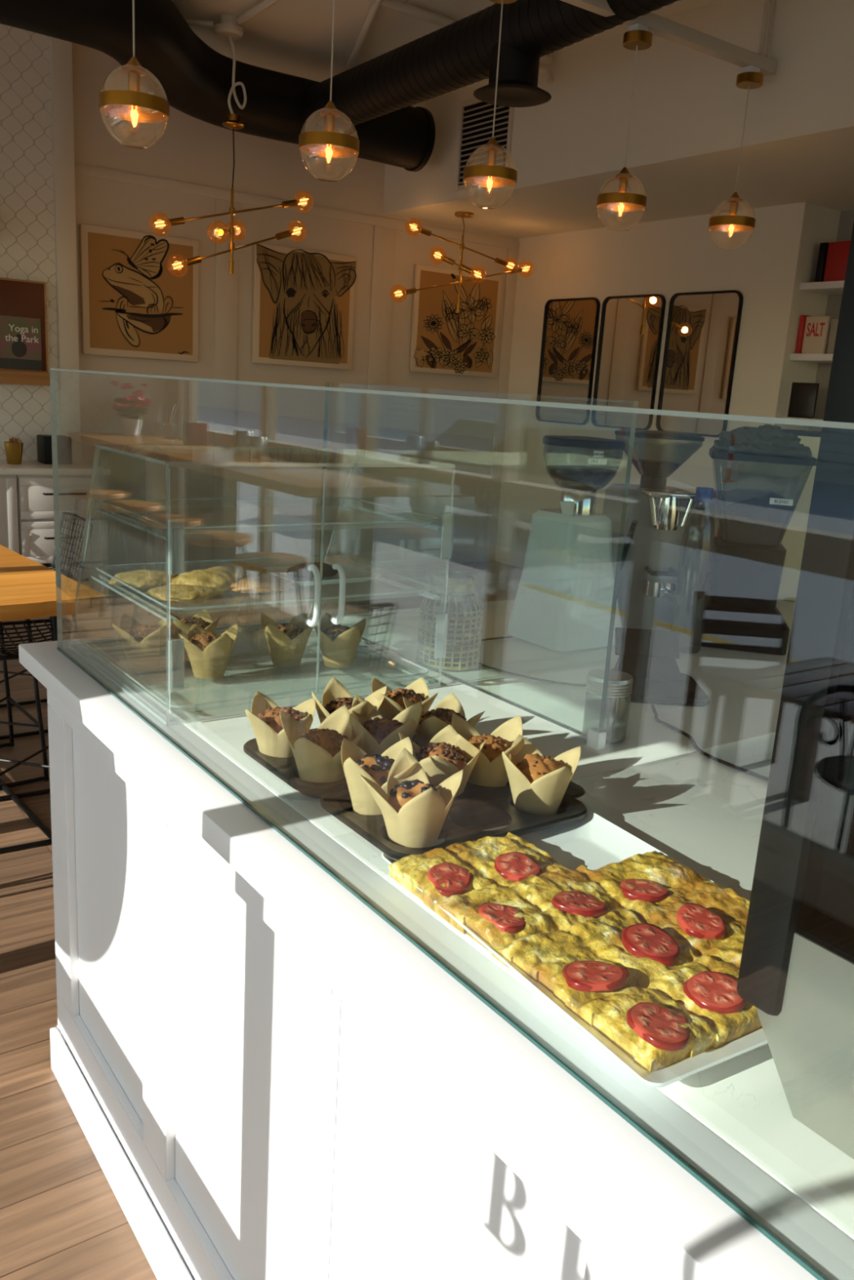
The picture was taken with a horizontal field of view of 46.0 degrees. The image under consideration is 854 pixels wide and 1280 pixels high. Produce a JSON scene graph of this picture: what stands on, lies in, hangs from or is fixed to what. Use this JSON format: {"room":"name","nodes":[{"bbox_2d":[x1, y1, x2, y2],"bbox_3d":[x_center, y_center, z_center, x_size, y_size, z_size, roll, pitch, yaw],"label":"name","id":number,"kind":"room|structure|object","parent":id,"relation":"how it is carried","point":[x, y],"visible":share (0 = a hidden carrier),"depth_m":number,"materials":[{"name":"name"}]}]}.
{"room":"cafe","nodes":[
{"label":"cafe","id":0,"kind":"room"},
{"bbox_2d":[0,23,60,460],"bbox_3d":[-4.084,-1.988,5.788,3.730,3.660,0.300,-6,17,-35],"label":"tiled wall","id":1,"kind":"structure","parent":0,"point":[27,220],"depth_m":6.46,"materials":[{"name":"tile"}]},
{"bbox_2d":[0,369,50,386],"bbox_3d":[-3.032,-1.688,6.369,1.255,0.085,0.139,-6,17,-35],"label":"ledge","id":2,"kind":"object","parent":1,"relation":"attached to","point":[13,377],"visible":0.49,"depth_m":6.57,"materials":[{"name":"brown wood"}]},
{"bbox_2d":[0,277,48,372],"bbox_3d":[-2.755,-2.041,6.490,0.584,0.572,0.030,-6,17,-35],"label":"poster","id":3,"kind":"object","parent":2,"relation":"on","point":[24,345],"visible":0.99,"depth_m":6.57,"materials":[{"name":"brown paper"}]},
{"bbox_2d":[0,560,523,1279],"bbox_3d":[0.753,0.728,3.894,9.050,0.100,10.100,-6,17,-35],"label":"floor","id":4,"kind":"structure","parent":0,"point":[61,1217],"depth_m":2.52,"materials":[{"name":"brown wood"}]},
{"bbox_2d":[0,475,19,554],"bbox_3d":[-2.969,-0.641,6.425,0.570,0.879,0.601,-6,17,-35],"label":"base cabinet","id":5,"kind":"object","parent":4,"relation":"on","point":[9,524],"visible":0.56,"depth_m":6.29,"materials":[{"name":"white paint"}]},
{"bbox_2d":[0,618,48,789],"bbox_3d":[-1.771,0.076,3.771,0.529,0.917,0.459,-8,18,-38],"label":"stool","id":6,"kind":"object","parent":4,"relation":"on","point":[39,723],"visible":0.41,"depth_m":3.85,"materials":[{"name":"black metal"}]},
{"bbox_2d":[0,617,88,853],"bbox_3d":[-1.413,0.195,3.384,0.529,0.917,0.459,-6,17,-33],"label":"stool","id":7,"kind":"object","parent":4,"relation":"on","point":[4,655],"visible":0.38,"depth_m":3.46,"materials":[{"name":"black metal"}]},
{"bbox_2d":[0,511,93,739],"bbox_3d":[-1.768,-0.085,4.416,0.529,0.917,0.459,-6,17,-35],"label":"stool","id":8,"kind":"object","parent":4,"relation":"on","point":[72,576],"visible":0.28,"depth_m":4.46,"materials":[{"name":"black metal"}]},
{"bbox_2d":[0,544,107,839],"bbox_3d":[-1.625,0.204,3.326,0.680,0.899,1.247,-8,18,-39],"label":"table","id":9,"kind":"object","parent":4,"relation":"on","point":[28,587],"visible":0.76,"depth_m":3.01,"materials":[{"name":"brown wood"}]},
{"bbox_2d":[16,475,108,604],"bbox_3d":[-2.504,-0.693,6.750,0.560,0.879,0.602,-6,17,-35],"label":"base cabinet","id":10,"kind":"object","parent":4,"relation":"on","point":[35,498],"visible":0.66,"depth_m":6.49,"materials":[{"name":"white paint"}]},
{"bbox_2d":[0,459,111,475],"bbox_3d":[-2.946,-1.089,6.321,1.730,0.040,0.589,-6,17,-35],"label":"countertop","id":11,"kind":"structure","parent":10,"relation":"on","point":[27,467],"depth_m":6.45,"materials":[{"name":"stone"}]},
{"bbox_2d":[3,435,23,464],"bbox_3d":[-2.671,-1.228,6.499,0.120,0.174,0.125,2,14,-6],"label":"pot","id":12,"kind":"object","parent":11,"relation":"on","point":[13,448],"visible":1,"depth_m":6.47,"materials":[{"name":"gold metal"}]},
{"bbox_2d":[36,435,71,464],"bbox_3d":[-2.488,-1.272,6.713,0.180,0.180,0.180,-6,17,-35],"label":"napkin dispenser","id":13,"kind":"object","parent":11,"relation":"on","point":[44,442],"visible":0.98,"depth_m":6.65,"materials":[{"name":"black metal"}]},
{"bbox_2d":[18,640,853,1279],"bbox_3d":[0.488,0.870,0.983,0.780,1.000,3.575,-6,17,-35],"label":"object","id":14,"kind":"structure","parent":4,"relation":"on","point":[267,1079],"depth_m":1.23,"materials":[{"name":"white paint"}]},
{"bbox_2d":[729,751,772,777],"bbox_3d":[0.943,0.466,2.796,2.050,0.961,1.020,-6,17,-35],"label":"base cabinet","id":15,"kind":"object","parent":4,"relation":"on","point":[760,764],"visible":0.02,"depth_m":1.84,"materials":[{"name":"white paint"}]},
{"bbox_2d":[73,599,853,1239],"bbox_3d":[1.430,0.301,1.507,2.800,0.038,3.575,-6,17,-35],"label":"countertop","id":16,"kind":"structure","parent":15,"relation":"on","point":[704,813],"depth_m":1.64,"materials":[{"name":"stone"}]},
{"bbox_2d":[69,444,455,725],"bbox_3d":[-0.323,-0.146,1.909,0.545,0.420,0.566,-6,17,-35],"label":"case","id":17,"kind":"object","parent":16,"relation":"on","point":[175,562],"visible":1,"depth_m":1.77,"materials":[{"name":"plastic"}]},
{"bbox_2d":[112,613,171,670],"bbox_3d":[-0.527,0.005,1.873,0.099,0.093,0.097,2,14,-6],"label":"muffin","id":18,"kind":"object","parent":17,"relation":"on","point":[144,645],"visible":0.98,"depth_m":1.85,"materials":[{"name":"brown paper"}]},
{"bbox_2d":[109,569,177,589],"bbox_3d":[-0.512,-0.114,1.831,0.133,0.023,0.105,-6,17,-35],"label":"scone","id":19,"kind":"object","parent":17,"relation":"on","point":[138,579],"visible":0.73,"depth_m":1.80,"materials":[{"name":"beige food"}]},
{"bbox_2d":[143,584,217,602],"bbox_3d":[-0.425,-0.083,1.736,0.134,0.019,0.102,-6,17,-35],"label":"scone","id":20,"kind":"object","parent":17,"relation":"on","point":[179,593],"visible":0.93,"depth_m":1.71,"materials":[{"name":"beige food"}]},
{"bbox_2d":[161,608,221,660],"bbox_3d":[-0.458,-0.011,1.957,0.096,0.091,0.097,-5,16,-30],"label":"muffin","id":21,"kind":"object","parent":17,"relation":"on","point":[203,618],"visible":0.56,"depth_m":1.94,"materials":[{"name":"brown paper"}]},
{"bbox_2d":[178,622,237,679],"bbox_3d":[-0.399,0.020,1.845,0.094,0.094,0.094,5,14,4],"label":"muffin","id":22,"kind":"object","parent":17,"relation":"on","point":[208,653],"visible":1,"depth_m":1.82,"materials":[{"name":"brown paper"}]},
{"bbox_2d":[170,568,246,591],"bbox_3d":[-0.395,-0.111,1.830,0.145,0.032,0.103,-6,17,-35],"label":"scone","id":23,"kind":"object","parent":17,"relation":"on","point":[220,580],"visible":0.66,"depth_m":1.80,"materials":[{"name":"beige food"}]},
{"bbox_2d":[208,563,267,577],"bbox_3d":[-0.369,-0.131,1.929,0.130,0.027,0.094,-6,17,-35],"label":"cookie","id":24,"kind":"object","parent":17,"relation":"on","point":[247,571],"visible":0.51,"depth_m":1.91,"materials":[{"name":"beige food"}]},
{"bbox_2d":[80,621,435,719],"bbox_3d":[-0.334,0.042,1.955,0.533,0.023,0.470,-6,17,-35],"label":"tray","id":25,"kind":"object","parent":17,"relation":"on","point":[154,712],"depth_m":1.81,"materials":[{"name":"glass"}]},
{"bbox_2d":[229,577,293,593],"bbox_3d":[-0.309,-0.104,1.849,0.132,0.020,0.103,-6,17,-35],"label":"cookie","id":26,"kind":"object","parent":17,"relation":"on","point":[247,584],"visible":0.94,"depth_m":1.82,"materials":[{"name":"beige food"}]},
{"bbox_2d":[90,554,439,622],"bbox_3d":[-0.302,-0.108,1.886,0.533,0.023,0.395,-6,17,-35],"label":"tray","id":27,"kind":"object","parent":17,"relation":"on","point":[397,584],"depth_m":1.82,"materials":[{"name":"glass"}]},
{"bbox_2d":[97,496,441,539],"bbox_3d":[-0.282,-0.228,1.837,0.533,0.023,0.350,-6,17,-35],"label":"tray","id":28,"kind":"object","parent":17,"relation":"on","point":[395,518],"depth_m":1.80,"materials":[{"name":"glass"}]},
{"bbox_2d":[260,611,312,666],"bbox_3d":[-0.272,0.000,1.956,0.097,0.093,0.095,-2,15,-22],"label":"muffin","id":29,"kind":"object","parent":17,"relation":"on","point":[286,642],"visible":0.99,"depth_m":1.93,"materials":[{"name":"brown paper"}]},
{"bbox_2d":[262,563,381,586],"bbox_3d":[-0.207,-0.128,1.979,0.194,0.014,0.154,-6,17,-35],"label":"serving dish","id":30,"kind":"object","parent":17,"relation":"on","point":[353,574],"visible":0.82,"depth_m":1.98,"materials":[{"name":"white ceramic"}]},
{"bbox_2d":[286,562,337,577],"bbox_3d":[-0.225,-0.139,1.976,0.111,0.026,0.062,-6,17,-35],"label":"slice","id":31,"kind":"object","parent":30,"relation":"on","point":[300,571],"visible":0.81,"depth_m":1.95,"materials":[{"name":"brown food"}]},
{"bbox_2d":[314,612,366,668],"bbox_3d":[-0.172,0.004,1.967,0.098,0.094,0.096,7,14,13],"label":"muffin","id":32,"kind":"object","parent":17,"relation":"on","point":[339,643],"visible":0.95,"depth_m":1.94,"materials":[{"name":"brown paper"}]},
{"bbox_2d":[243,728,418,798],"bbox_3d":[-0.079,0.171,1.498,0.348,0.028,0.217,-6,17,-35],"label":"tray","id":33,"kind":"object","parent":16,"relation":"on","point":[286,769],"visible":0.26,"depth_m":1.38,"materials":[{"name":"black metal"}]},
{"bbox_2d":[244,690,315,757],"bbox_3d":[-0.210,0.132,1.453,0.095,0.092,0.094,4,14,0],"label":"muffin","id":34,"kind":"object","parent":33,"relation":"on","point":[264,718],"visible":0.75,"depth_m":1.43,"materials":[{"name":"paper"}]},
{"bbox_2d":[279,704,363,782],"bbox_3d":[-0.142,0.153,1.374,0.101,0.098,0.098,-3,16,-26],"label":"muffin","id":35,"kind":"object","parent":33,"relation":"on","point":[317,753],"visible":0.84,"depth_m":1.35,"materials":[{"name":"paper"}]},
{"bbox_2d":[311,676,386,742],"bbox_3d":[-0.120,0.119,1.512,0.097,0.099,0.101,7,14,14],"label":"muffin","id":36,"kind":"object","parent":33,"relation":"on","point":[335,695],"visible":0.44,"depth_m":1.51,"materials":[{"name":"paper"}]},
{"bbox_2d":[349,693,422,755],"bbox_3d":[-0.064,0.141,1.435,0.102,0.100,0.099,5,14,6],"label":"muffin","id":37,"kind":"object","parent":33,"relation":"on","point":[379,734],"visible":0.71,"depth_m":1.41,"materials":[{"name":"paper"}]},
{"bbox_2d":[371,676,437,736],"bbox_3d":[-0.040,0.111,1.580,0.097,0.091,0.095,0,14,-14],"label":"muffin","id":38,"kind":"object","parent":33,"relation":"on","point":[393,704],"visible":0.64,"depth_m":1.56,"materials":[{"name":"paper"}]},
{"bbox_2d":[402,693,484,747],"bbox_3d":[0.022,0.136,1.493,0.096,0.092,0.094,-5,16,-30],"label":"muffin","id":39,"kind":"object","parent":33,"relation":"on","point":[431,722],"visible":0.53,"depth_m":1.48,"materials":[{"name":"paper"}]},
{"bbox_2d":[415,570,483,671],"bbox_3d":[0.049,-0.042,2.065,0.133,0.186,0.133,12,16,30],"label":"jar","id":40,"kind":"object","parent":16,"relation":"on","point":[464,607],"visible":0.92,"depth_m":2.02,"materials":[{"name":"plastic"}]},
{"bbox_2d":[49,368,853,1279],"bbox_3d":[0.503,0.117,0.790,0.609,0.552,3.405,-6,17,-35],"label":"guard","id":41,"kind":"object","parent":16,"relation":"on","point":[596,737],"visible":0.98,"depth_m":1.02,"materials":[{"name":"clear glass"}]},
{"bbox_2d":[320,780,586,859],"bbox_3d":[0.052,0.222,1.325,0.348,0.028,0.217,-6,17,-35],"label":"tray","id":42,"kind":"object","parent":16,"relation":"on","point":[478,808],"visible":0.53,"depth_m":1.29,"materials":[{"name":"black metal"}]},
{"bbox_2d":[341,736,417,814],"bbox_3d":[-0.064,0.180,1.288,0.093,0.095,0.094,2,14,-8],"label":"muffin","id":43,"kind":"object","parent":42,"relation":"on","point":[376,768],"visible":0.66,"depth_m":1.26,"materials":[{"name":"paper"}]},
{"bbox_2d":[360,747,462,848],"bbox_3d":[-0.016,0.200,1.206,0.098,0.103,0.100,12,16,31],"label":"muffin","id":44,"kind":"object","parent":42,"relation":"on","point":[415,811],"visible":0.94,"depth_m":1.19,"materials":[{"name":"paper"}]},
{"bbox_2d":[398,724,486,797],"bbox_3d":[0.020,0.172,1.345,0.095,0.094,0.096,-6,17,-33],"label":"muffin","id":45,"kind":"object","parent":42,"relation":"on","point":[441,758],"visible":0.65,"depth_m":1.32,"materials":[{"name":"paper"}]},
{"bbox_2d":[451,712,524,786],"bbox_3d":[0.084,0.162,1.393,0.100,0.097,0.100,3,14,-4],"label":"muffin","id":46,"kind":"object","parent":42,"relation":"on","point":[489,770],"visible":0.77,"depth_m":1.37,"materials":[{"name":"paper"}]},
{"bbox_2d":[502,734,580,814],"bbox_3d":[0.147,0.185,1.327,0.094,0.092,0.094,9,15,20],"label":"muffin","id":47,"kind":"object","parent":42,"relation":"on","point":[539,783],"visible":0.97,"depth_m":1.30,"materials":[{"name":"paper"}]},
{"bbox_2d":[474,635,586,686],"bbox_3d":[0.195,0.047,2.120,0.189,0.005,0.413,-3,15,-24],"label":"cable","id":48,"kind":"object","parent":16,"relation":"on","point":[508,637],"visible":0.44,"depth_m":2.02,"materials":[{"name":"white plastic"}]},
{"bbox_2d":[507,435,638,651],"bbox_3d":[0.347,-0.230,2.306,0.231,0.465,0.208,-6,17,-35],"label":"coffee grinder","id":49,"kind":"object","parent":16,"relation":"on","point":[563,601],"visible":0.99,"depth_m":2.25,"materials":[{"name":"white metal"}]},
{"bbox_2d":[381,810,767,1087],"bbox_3d":[0.195,0.301,1.068,0.318,0.024,0.458,-5,16,-31],"label":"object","id":50,"kind":"object","parent":16,"relation":"on","point":[593,842],"visible":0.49,"depth_m":1.17,"materials":[{"name":"white ceramic"}]},
{"bbox_2d":[388,831,761,1071],"bbox_3d":[0.198,0.285,1.061,0.304,0.036,0.421,-6,17,-35],"label":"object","id":51,"kind":"object","parent":50,"relation":"on","point":[645,949],"visible":0.89,"depth_m":1.00,"materials":[{"name":"yellow food"}]},
{"bbox_2d":[582,668,633,743],"bbox_3d":[0.299,0.110,1.671,0.076,0.112,0.076,-6,17,-35],"label":"jar","id":52,"kind":"object","parent":16,"relation":"on","point":[619,691],"visible":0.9,"depth_m":1.64,"materials":[{"name":"glass"}]},
{"bbox_2d":[602,428,718,631],"bbox_3d":[0.599,-0.262,2.473,0.264,0.482,0.370,2,14,-7],"label":"coffee grinder","id":53,"kind":"object","parent":16,"relation":"on","point":[646,587],"visible":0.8,"depth_m":2.45,"materials":[{"name":"grey metal"}]},
{"bbox_2d":[641,577,676,602],"bbox_3d":[0.571,-0.117,2.403,0.080,0.035,0.170,2,14,-7],"label":"basket","id":54,"kind":"object","parent":53,"relation":"on","point":[664,588],"depth_m":2.42,"materials":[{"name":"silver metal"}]},
{"bbox_2d":[613,627,708,706],"bbox_3d":[0.455,0.050,1.979,0.176,0.100,0.202,4,14,1],"label":"stand","id":55,"kind":"object","parent":16,"relation":"on","point":[649,656],"visible":0.77,"depth_m":2.03,"materials":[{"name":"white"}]},
{"bbox_2d":[671,487,714,653],"bbox_3d":[0.607,-0.158,2.282,0.072,0.373,0.072,-6,17,-35],"label":"water bottle","id":56,"kind":"object","parent":16,"relation":"on","point":[697,545],"visible":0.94,"depth_m":2.26,"materials":[{"name":"plastic"}]},
{"bbox_2d":[650,703,768,782],"bbox_3d":[0.471,0.179,1.660,0.064,0.006,0.458,-2,15,-20],"label":"power cable","id":57,"kind":"object","parent":16,"relation":"on","point":[696,748],"visible":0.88,"depth_m":1.63,"materials":[{"name":"black plastic"}]},
{"bbox_2d":[701,448,817,654],"bbox_3d":[0.767,-0.220,2.403,0.228,0.454,0.220,7,14,12],"label":"coffee grinder","id":58,"kind":"object","parent":16,"relation":"on","point":[757,495],"visible":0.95,"depth_m":2.33,"materials":[{"name":"black"}]},
{"bbox_2d":[711,424,813,456],"bbox_3d":[0.784,-0.471,2.340,0.230,0.064,0.164,7,14,12],"label":"cloth","id":59,"kind":"object","parent":58,"relation":"on","point":[766,438],"visible":1,"depth_m":2.29,"materials":[{"name":"grey fabric"}]},
{"bbox_2d":[742,426,821,600],"bbox_3d":[1.191,-0.356,2.965,0.566,0.499,0.066,7,14,15],"label":"board","id":60,"kind":"object","parent":16,"relation":"on","point":[793,539],"visible":0.17,"depth_m":2.97,"materials":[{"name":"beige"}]},
{"bbox_2d":[736,220,853,1159],"bbox_3d":[0.733,0.110,0.534,0.468,0.716,0.942,-6,17,-35],"label":"cooler","id":61,"kind":"object","parent":16,"relation":"on","point":[797,965],"visible":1,"depth_m":0.76,"materials":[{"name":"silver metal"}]},
{"bbox_2d":[71,42,519,564],"bbox_3d":[-0.745,-2.386,8.221,4.570,3.660,0.150,-6,17,-35],"label":"wall","id":62,"kind":"structure","parent":0,"point":[115,409],"depth_m":7.81,"materials":[{"name":"beige paint"}]},
{"bbox_2d":[49,36,81,461],"bbox_3d":[-2.459,-2.144,6.821,0.130,3.660,0.180,-6,17,-35],"label":"trim","id":63,"kind":"structure","parent":62,"relation":"attached to","point":[60,51],"depth_m":6.62,"materials":[{"name":"beige paint"}]},
{"bbox_2d":[80,223,199,361],"bbox_3d":[-2.022,-2.439,7.128,0.842,0.845,0.034,-6,17,-35],"label":"drawing","id":64,"kind":"object","parent":62,"relation":"attached to","point":[133,306],"visible":1,"depth_m":7.10,"materials":[{"name":"beige paper"}]},
{"bbox_2d":[212,198,239,559],"bbox_3d":[-1.538,-1.926,7.668,0.180,2.660,0.015,-6,17,-35],"label":"trim","id":65,"kind":"structure","parent":62,"relation":"attached to","point":[226,284],"depth_m":7.64,"materials":[{"name":"beige"}]},
{"bbox_2d":[74,163,519,249],"bbox_3d":[-0.788,-3.323,7.807,3.940,0.070,0.015,-6,17,-35],"label":"trim","id":66,"kind":"structure","parent":62,"relation":"attached to","point":[83,170],"depth_m":7.53,"materials":[{"name":"beige wood"}]},
{"bbox_2d":[108,546,495,583],"bbox_3d":[-0.955,-0.645,8.475,3.940,0.140,0.015,-6,17,-35],"label":"trim","id":67,"kind":"structure","parent":62,"relation":"attached to","point":[424,557],"depth_m":8.81,"materials":[{"name":"beige"}]},
{"bbox_2d":[252,243,356,369],"bbox_3d":[-0.953,-2.592,7.870,0.884,0.867,0.034,-6,17,-35],"label":"drawing","id":68,"kind":"object","parent":62,"relation":"attached to","point":[304,300],"visible":1,"depth_m":7.84,"materials":[{"name":"beige paper"}]},
{"bbox_2d":[359,225,395,553],"bbox_3d":[-0.422,-2.052,8.452,0.200,2.660,0.015,-6,17,-35],"label":"trim","id":69,"kind":"structure","parent":62,"relation":"attached to","point":[384,237],"depth_m":8.41,"materials":[{"name":"beige"}]},
{"bbox_2d":[409,264,502,377],"bbox_3d":[0.258,-2.746,8.714,0.915,0.860,0.034,-6,17,-35],"label":"drawing","id":70,"kind":"object","parent":62,"relation":"attached to","point":[445,340],"visible":1,"depth_m":8.69,"materials":[{"name":"beige paper"}]},
{"bbox_2d":[485,248,519,546],"bbox_3d":[0.686,-2.177,9.230,0.120,2.660,0.015,-6,17,-35],"label":"trim","id":71,"kind":"structure","parent":62,"relation":"attached to","point":[513,254],"depth_m":9.21,"materials":[{"name":"beige"}]},
{"bbox_2d":[170,0,718,82],"bbox_3d":[-0.116,-2.790,2.217,6.460,0.100,10.100,-6,17,-35],"label":"ceiling","id":72,"kind":"structure","parent":0,"point":[294,37],"depth_m":6.15,"materials":[{"name":"beige paint"}]},
{"bbox_2d":[214,13,243,39],"bbox_3d":[-1.200,-3.722,6.094,0.170,0.100,0.170,-6,17,-35],"label":"junction box","id":73,"kind":"object","parent":72,"relation":"attached to","point":[228,25],"visible":0.98,"depth_m":6.05,"materials":[{"name":"beige paint"}]},
{"bbox_2d":[150,35,313,275],"bbox_3d":[-1.207,-2.983,6.284,0.409,1.431,1.075,15,18,38],"label":"sputnik chandelier","id":74,"kind":"object","parent":73,"relation":"hanging from","point":[233,122],"visible":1,"depth_m":6.25,"materials":[{"name":"gold metal"}]},
{"bbox_2d":[236,0,279,23],"bbox_3d":[-0.551,-3.465,5.206,0.045,0.040,2.000,-6,17,-34],"label":"conduit","id":75,"kind":"object","parent":72,"relation":"attached to","point":[264,4],"visible":1,"depth_m":5.80,"materials":[{"name":"white metal"}]},
{"bbox_2d":[0,0,679,172],"bbox_3d":[-1.219,-2.906,3.860,5.964,0.674,4.821,-6,17,-35],"label":"air duct","id":76,"kind":"object","parent":72,"relation":"hanging from","point":[377,95],"visible":0.97,"depth_m":5.58,"materials":[{"name":"black metal"}]},
{"bbox_2d":[473,42,551,107],"bbox_3d":[0.444,-2.919,5.104,0.400,0.298,0.400,-6,17,-35],"label":"diffuser","id":77,"kind":"object","parent":76,"relation":"attached to","point":[518,62],"depth_m":5.04,"materials":[{"name":"black metal"}]},
{"bbox_2d":[346,0,382,67],"bbox_3d":[0.021,-3.387,5.058,0.406,0.044,3.480,-3,15,-24],"label":"ceiling pipe","id":78,"kind":"object","parent":72,"relation":"attached to","point":[375,7],"visible":1,"depth_m":6.01,"materials":[{"name":"white metal"}]},
{"bbox_2d":[366,0,552,65],"bbox_3d":[0.189,-3.597,5.901,1.524,0.055,0.058,-8,18,-38],"label":"ceiling pipe","id":79,"kind":"object","parent":72,"relation":"attached to","point":[404,7],"visible":0.51,"depth_m":5.70,"materials":[{"name":"white metal"}]},
{"bbox_2d":[560,0,777,75],"bbox_3d":[0.003,-2.915,3.862,4.360,0.440,0.060,-6,17,-35],"label":"ceiling beam","id":80,"kind":"structure","parent":72,"relation":"attached to","point":[660,26],"depth_m":4.81,"materials":[{"name":"beige paint"}]},
{"bbox_2d":[98,0,169,149],"bbox_3d":[-0.982,-2.151,3.363,0.233,0.918,0.233,-6,17,-35],"label":"pendant lamp","id":81,"kind":"object","parent":80,"relation":"hanging from","point":[109,100],"visible":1,"depth_m":3.40,"materials":[{"name":"clear glass"}]},
{"bbox_2d":[128,71,140,92],"bbox_3d":[-0.998,-1.899,3.426,0.040,0.063,0.040,-6,17,-35],"label":"socket","id":82,"kind":"object","parent":81,"relation":"attached to","point":[134,77],"depth_m":3.41,"materials":[{"name":"gold metal"}]},
{"bbox_2d":[298,0,359,182],"bbox_3d":[-0.358,-2.228,3.800,0.233,0.904,0.233,-6,17,-35],"label":"pendant lamp","id":83,"kind":"object","parent":80,"relation":"hanging from","point":[308,141],"visible":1,"depth_m":3.83,"materials":[{"name":"clear glass"}]},
{"bbox_2d":[462,0,517,208],"bbox_3d":[0.291,-2.308,4.253,0.233,0.890,0.233,-6,17,-35],"label":"pendant lamp","id":84,"kind":"object","parent":80,"relation":"hanging from","point":[491,175],"visible":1,"depth_m":4.28,"materials":[{"name":"clear glass"}]},
{"bbox_2d":[595,22,652,231],"bbox_3d":[0.945,-2.388,4.710,0.233,0.875,0.233,-6,17,-35],"label":"pendant lamp","id":85,"kind":"object","parent":80,"relation":"hanging from","point":[637,37],"visible":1,"depth_m":4.69,"materials":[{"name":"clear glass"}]},
{"bbox_2d":[708,65,764,249],"bbox_3d":[1.610,-2.470,5.175,0.233,0.861,0.233,-6,17,-35],"label":"pendant lamp","id":86,"kind":"object","parent":80,"relation":"hanging from","point":[750,77],"visible":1,"depth_m":5.15,"materials":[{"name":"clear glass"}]},
{"bbox_2d":[382,0,853,238],"bbox_3d":[3.613,-2.823,4.853,2.640,0.860,9.950,-6,17,-35],"label":"ceiling","id":87,"kind":"structure","parent":0,"point":[688,108],"depth_m":5.96,"materials":[{"name":"beige paint"}]},
{"bbox_2d":[394,211,533,312],"bbox_3d":[0.314,-2.974,7.946,1.356,0.739,0.394,-3,15,-25],"label":"sputnik chandelier","id":88,"kind":"object","parent":87,"relation":"hanging from","point":[462,215],"visible":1,"depth_m":7.90,"materials":[{"name":"gold metal"}]},
{"bbox_2d":[454,97,514,191],"bbox_3d":[0.398,-3.477,7.003,0.020,0.580,0.590,-6,17,-35],"label":"ceiling vent","id":89,"kind":"object","parent":87,"relation":"in","point":[476,116],"visible":0.57,"depth_m":7.03,"materials":[{"name":"black"}]},
{"bbox_2d":[494,201,840,568],"bbox_3d":[1.775,-1.850,8.274,0.500,2.900,2.920,-6,17,-35],"label":"wall","id":90,"kind":"structure","parent":0,"point":[666,258],"depth_m":7.62,"materials":[{"name":"beige paint"}]},
{"bbox_2d":[535,297,599,425],"bbox_3d":[1.189,-2.371,8.563,0.027,1.025,0.650,-6,17,-35],"label":"wall mirror","id":91,"kind":"object","parent":90,"relation":"attached to","point":[570,326],"visible":1,"depth_m":8.55,"materials":[{"name":"black mirror"}]},
{"bbox_2d":[591,293,665,430],"bbox_3d":[1.593,-2.209,8.013,0.027,1.025,0.652,-6,17,-35],"label":"wall mirror","id":92,"kind":"object","parent":90,"relation":"attached to","point":[631,326],"visible":0.98,"depth_m":8.00,"materials":[{"name":"black mirror"}]},
{"bbox_2d":[655,289,742,437],"bbox_3d":[2.005,-2.043,7.452,0.027,1.025,0.657,-6,17,-35],"label":"wall mirror","id":93,"kind":"object","parent":90,"relation":"attached to","point":[703,327],"visible":0.86,"depth_m":7.44,"materials":[{"name":"black mirror"}]},
{"bbox_2d":[808,209,853,431],"bbox_3d":[4.805,-0.716,4.489,0.100,2.900,7.030,-6,17,-35],"label":"wall","id":94,"kind":"structure","parent":0,"point":[846,217],"depth_m":7.01,"materials":[{"name":"beige paint"}]},
{"bbox_2d":[781,416,822,421],"bbox_3d":[3.046,-1.374,6.509,0.335,0.045,1.529,-6,17,-35],"label":"wall shelf","id":95,"kind":"object","parent":94,"relation":"attached to","point":[781,416],"visible":0.22,"depth_m":6.88,"materials":[{"name":"white paint"}]},
{"bbox_2d":[786,382,818,418],"bbox_3d":[2.589,-1.642,6.936,0.024,0.260,0.208,-6,17,-35],"label":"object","id":96,"kind":"object","parent":95,"relation":"on","point":[802,397],"visible":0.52,"depth_m":6.92,"materials":[{"name":"black"}]},
{"bbox_2d":[789,353,833,363],"bbox_3d":[3.071,-1.786,6.406,0.335,0.045,1.529,-6,17,-35],"label":"wall shelf","id":97,"kind":"object","parent":94,"relation":"attached to","point":[807,357],"visible":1,"depth_m":6.79,"materials":[{"name":"white paint"}]},
{"bbox_2d":[795,315,813,353],"bbox_3d":[2.623,-2.088,6.932,0.181,0.281,0.028,-6,17,-35],"label":"book","id":98,"kind":"object","parent":97,"relation":"on","point":[802,318],"visible":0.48,"depth_m":6.88,"materials":[{"name":"red paper"}]},
{"bbox_2d":[800,315,830,353],"bbox_3d":[2.633,-2.053,6.816,0.026,0.270,0.170,-6,17,-35],"label":"book","id":99,"kind":"object","parent":97,"relation":"on","point":[816,328],"visible":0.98,"depth_m":6.80,"materials":[{"name":"beige paper"}]},
{"bbox_2d":[799,280,844,294],"bbox_3d":[3.099,-2.231,6.295,0.335,0.045,1.529,-6,17,-35],"label":"wall shelf","id":100,"kind":"object","parent":94,"relation":"attached to","point":[833,287],"visible":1,"depth_m":6.71,"materials":[{"name":"white paint"}]},
{"bbox_2d":[814,242,828,282],"bbox_3d":[2.712,-2.520,6.780,0.201,0.281,0.050,-6,17,-35],"label":"book","id":101,"kind":"object","parent":100,"relation":"on","point":[823,250],"visible":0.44,"depth_m":6.71,"materials":[{"name":"black paper"}]},
{"bbox_2d":[822,240,850,281],"bbox_3d":[2.724,-2.481,6.629,0.024,0.280,0.200,-6,17,-35],"label":"book","id":102,"kind":"object","parent":100,"relation":"on","point":[837,257],"visible":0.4,"depth_m":6.63,"materials":[{"name":"red paper"}]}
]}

